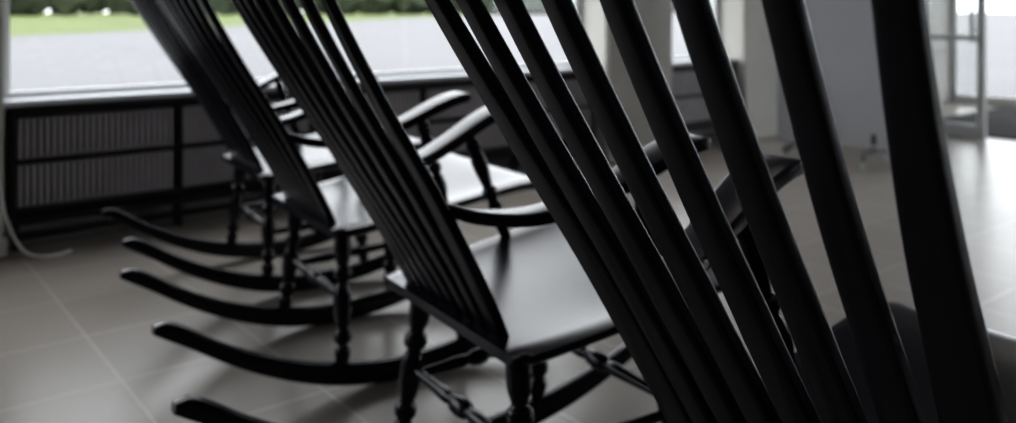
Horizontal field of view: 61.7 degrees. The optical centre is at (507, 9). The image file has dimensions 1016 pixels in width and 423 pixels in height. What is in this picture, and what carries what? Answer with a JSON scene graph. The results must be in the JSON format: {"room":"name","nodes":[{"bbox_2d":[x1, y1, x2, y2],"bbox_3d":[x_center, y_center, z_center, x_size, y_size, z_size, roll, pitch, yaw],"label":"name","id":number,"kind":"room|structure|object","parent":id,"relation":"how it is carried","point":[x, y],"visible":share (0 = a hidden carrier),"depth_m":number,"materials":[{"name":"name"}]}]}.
{"room":"waiting lounge","nodes":[
{"label":"waiting lounge","id":0,"kind":"room"},
{"bbox_2d":[4,0,950,245],"bbox_3d":[-0.438,-0.550,5.091,13.450,3.100,0.200,0,0,-39],"label":"wall","id":1,"kind":"structure","parent":0,"point":[940,10],"depth_m":4.31,"materials":[{"name":"paint"}]},
{"bbox_2d":[4,66,572,107],"bbox_3d":[-0.785,0.390,4.626,3.435,0.024,0.169,0,0,-39],"label":"trim","id":2,"kind":"structure","parent":1,"relation":"attached to","point":[166,93],"depth_m":3.85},
{"bbox_2d":[4,0,581,98],"bbox_3d":[-0.857,-0.675,4.716,3.435,2.150,0.060,0,0,-39],"label":"window","id":3,"kind":"structure","parent":1,"relation":"in","point":[578,3],"depth_m":3.88,"materials":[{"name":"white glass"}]},
{"bbox_2d":[672,0,718,60],"bbox_3d":[1.323,-0.675,6.469,0.840,2.150,0.061,0,0,-39],"label":"window","id":4,"kind":"structure","parent":1,"relation":"in","point":[715,3],"depth_m":6.68,"materials":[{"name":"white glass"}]},
{"bbox_2d":[672,58,736,65],"bbox_3d":[1.395,0.390,6.378,0.840,0.024,0.169,0,0,-39],"label":"trim","id":5,"kind":"structure","parent":1,"relation":"attached to","point":[676,62],"depth_m":6.22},
{"bbox_2d":[951,0,1015,107],"bbox_3d":[5.367,-0.545,8.405,0.050,3.090,1.890,0,0,-39],"label":"window","id":6,"kind":"structure","parent":1,"relation":"in","point":[956,98],"depth_m":9.09,"materials":[{"name":"grey metal"}]},
{"bbox_2d":[0,103,1015,422],"bbox_3d":[2.085,1.060,1.795,13.650,0.120,8.500,0,0,-39],"label":"floor","id":7,"kind":"structure","parent":0,"point":[78,344],"depth_m":2.76,"materials":[{"name":"tile"}]},
{"bbox_2d":[0,0,6,256],"bbox_3d":[-2.332,-0.549,3.453,0.465,3.099,0.360,0,0,-39],"label":"column","id":8,"kind":"structure","parent":7,"relation":"on","point":[3,241],"depth_m":3.46,"materials":[{"name":"paint"}]},
{"bbox_2d":[0,185,71,257],"bbox_3d":[-1.923,0.690,3.435,0.283,0.621,0.073,0,0,-21],"label":"power cable","id":9,"kind":"object","parent":7,"relation":"on","point":[19,246],"visible":1,"depth_m":3.42,"materials":[{"name":"white plastic"}]},
{"bbox_2d":[101,0,421,291],"bbox_3d":[-0.893,0.357,3.217,1.162,1.286,0.707,0,0,-33],"label":"rocking chair","id":10,"kind":"object","parent":7,"relation":"on","point":[245,159],"visible":0.59,"depth_m":3.04,"materials":[{"name":"black paint"}]},
{"bbox_2d":[6,72,594,251],"bbox_3d":[-0.775,0.705,4.613,3.375,0.590,0.120,0,0,-39],"label":"radiator","id":11,"kind":"object","parent":7,"relation":"on","point":[76,160],"visible":0.41,"depth_m":3.84,"materials":[{"name":"metal"}]},
{"bbox_2d":[119,0,534,385],"bbox_3d":[-0.489,0.357,2.481,1.162,1.286,0.707,0,0,-33],"label":"rocking chair","id":12,"kind":"object","parent":7,"relation":"on","point":[332,207],"visible":0.65,"depth_m":2.30,"materials":[{"name":"black paint"}]},
{"bbox_2d":[171,0,721,422],"bbox_3d":[-0.026,0.357,1.682,1.162,1.286,0.707,0,0,-33],"label":"rocking chair","id":13,"kind":"object","parent":7,"relation":"on","point":[521,295],"visible":0.81,"depth_m":1.55,"materials":[{"name":"black paint"}]},
{"bbox_2d":[582,0,671,161],"bbox_3d":[0.790,-0.549,5.934,0.680,3.099,0.405,0,0,-39],"label":"column","id":14,"kind":"structure","parent":7,"relation":"on","point":[656,15],"depth_m":5.73,"materials":[{"name":"paint"}]},
{"bbox_2d":[672,64,733,137],"bbox_3d":[1.406,0.705,6.366,0.780,0.590,0.120,0,0,-39],"label":"radiator","id":15,"kind":"object","parent":7,"relation":"on","point":[686,92],"visible":0.29,"depth_m":6.25,"materials":[{"name":"metal"}]},
{"bbox_2d":[425,0,1015,422],"bbox_3d":[0.421,0.357,0.930,1.162,1.286,0.707,0,0,-37],"label":"rocking chair","id":16,"kind":"object","parent":7,"relation":"on","point":[935,360],"visible":1,"depth_m":0.69,"materials":[{"name":"black paint"}]},
{"bbox_2d":[719,0,776,138],"bbox_3d":[1.909,-0.549,6.833,0.550,3.099,0.405,0,0,-39],"label":"column","id":17,"kind":"structure","parent":7,"relation":"on","point":[743,28],"depth_m":6.62,"materials":[{"name":"paint"}]},
{"bbox_2d":[777,0,887,170],"bbox_3d":[2.167,0.050,5.630,0.778,1.900,0.502,0,0,40],"label":"partition panel","id":18,"kind":"object","parent":7,"relation":"on","point":[842,30],"visible":0.57,"depth_m":5.56,"materials":[{"name":"grey metal"}]},
{"bbox_2d":[943,108,1015,139],"bbox_3d":[4.848,0.994,7.064,2.140,0.012,2.250,0,0,-39],"label":"door mat","id":19,"kind":"object","parent":7,"relation":"on","point":[1001,122],"visible":0.6,"depth_m":7.60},
{"bbox_3d":[5.436,-0.550,4.489,0.150,3.100,8.100,0,0,-39],"label":"wall","id":20,"kind":"structure","parent":0,"visible":0},
{"bbox_2d":[926,0,986,138],"bbox_3d":[3.532,-0.345,6.775,0.114,2.690,0.490,0,0,-39],"label":"door","id":21,"kind":"structure","parent":20,"relation":"in","point":[979,130],"depth_m":6.62,"materials":[{"name":"grey metal"}]},
{"label":"outside","id":22,"kind":"structure","parent":0,"visible":0},
{"bbox_2d":[10,12,1015,97],"bbox_3d":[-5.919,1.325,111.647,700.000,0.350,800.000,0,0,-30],"label":"ground","id":23,"kind":"structure","parent":22,"point":[119,58],"depth_m":21.97,"materials":[{"name":"concrete"}]},
{"bbox_2d":[10,12,490,35],"bbox_3d":[-117.852,1.140,237.825,630.000,0.001,470.000,0,0,-30],"label":"grass field","id":24,"kind":"structure","parent":23,"relation":"on","point":[46,23],"depth_m":84.27,"materials":[{"name":"green plant"}]},
{"bbox_2d":[10,0,674,15],"bbox_3d":[-74.351,-8.017,181.201,440.885,18.314,74.093,0,0,-30],"label":"tree line","id":25,"kind":"object","parent":24,"relation":"on","point":[17,7],"visible":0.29,"depth_m":183.66,"materials":[{"name":"green plant"}]}
]}

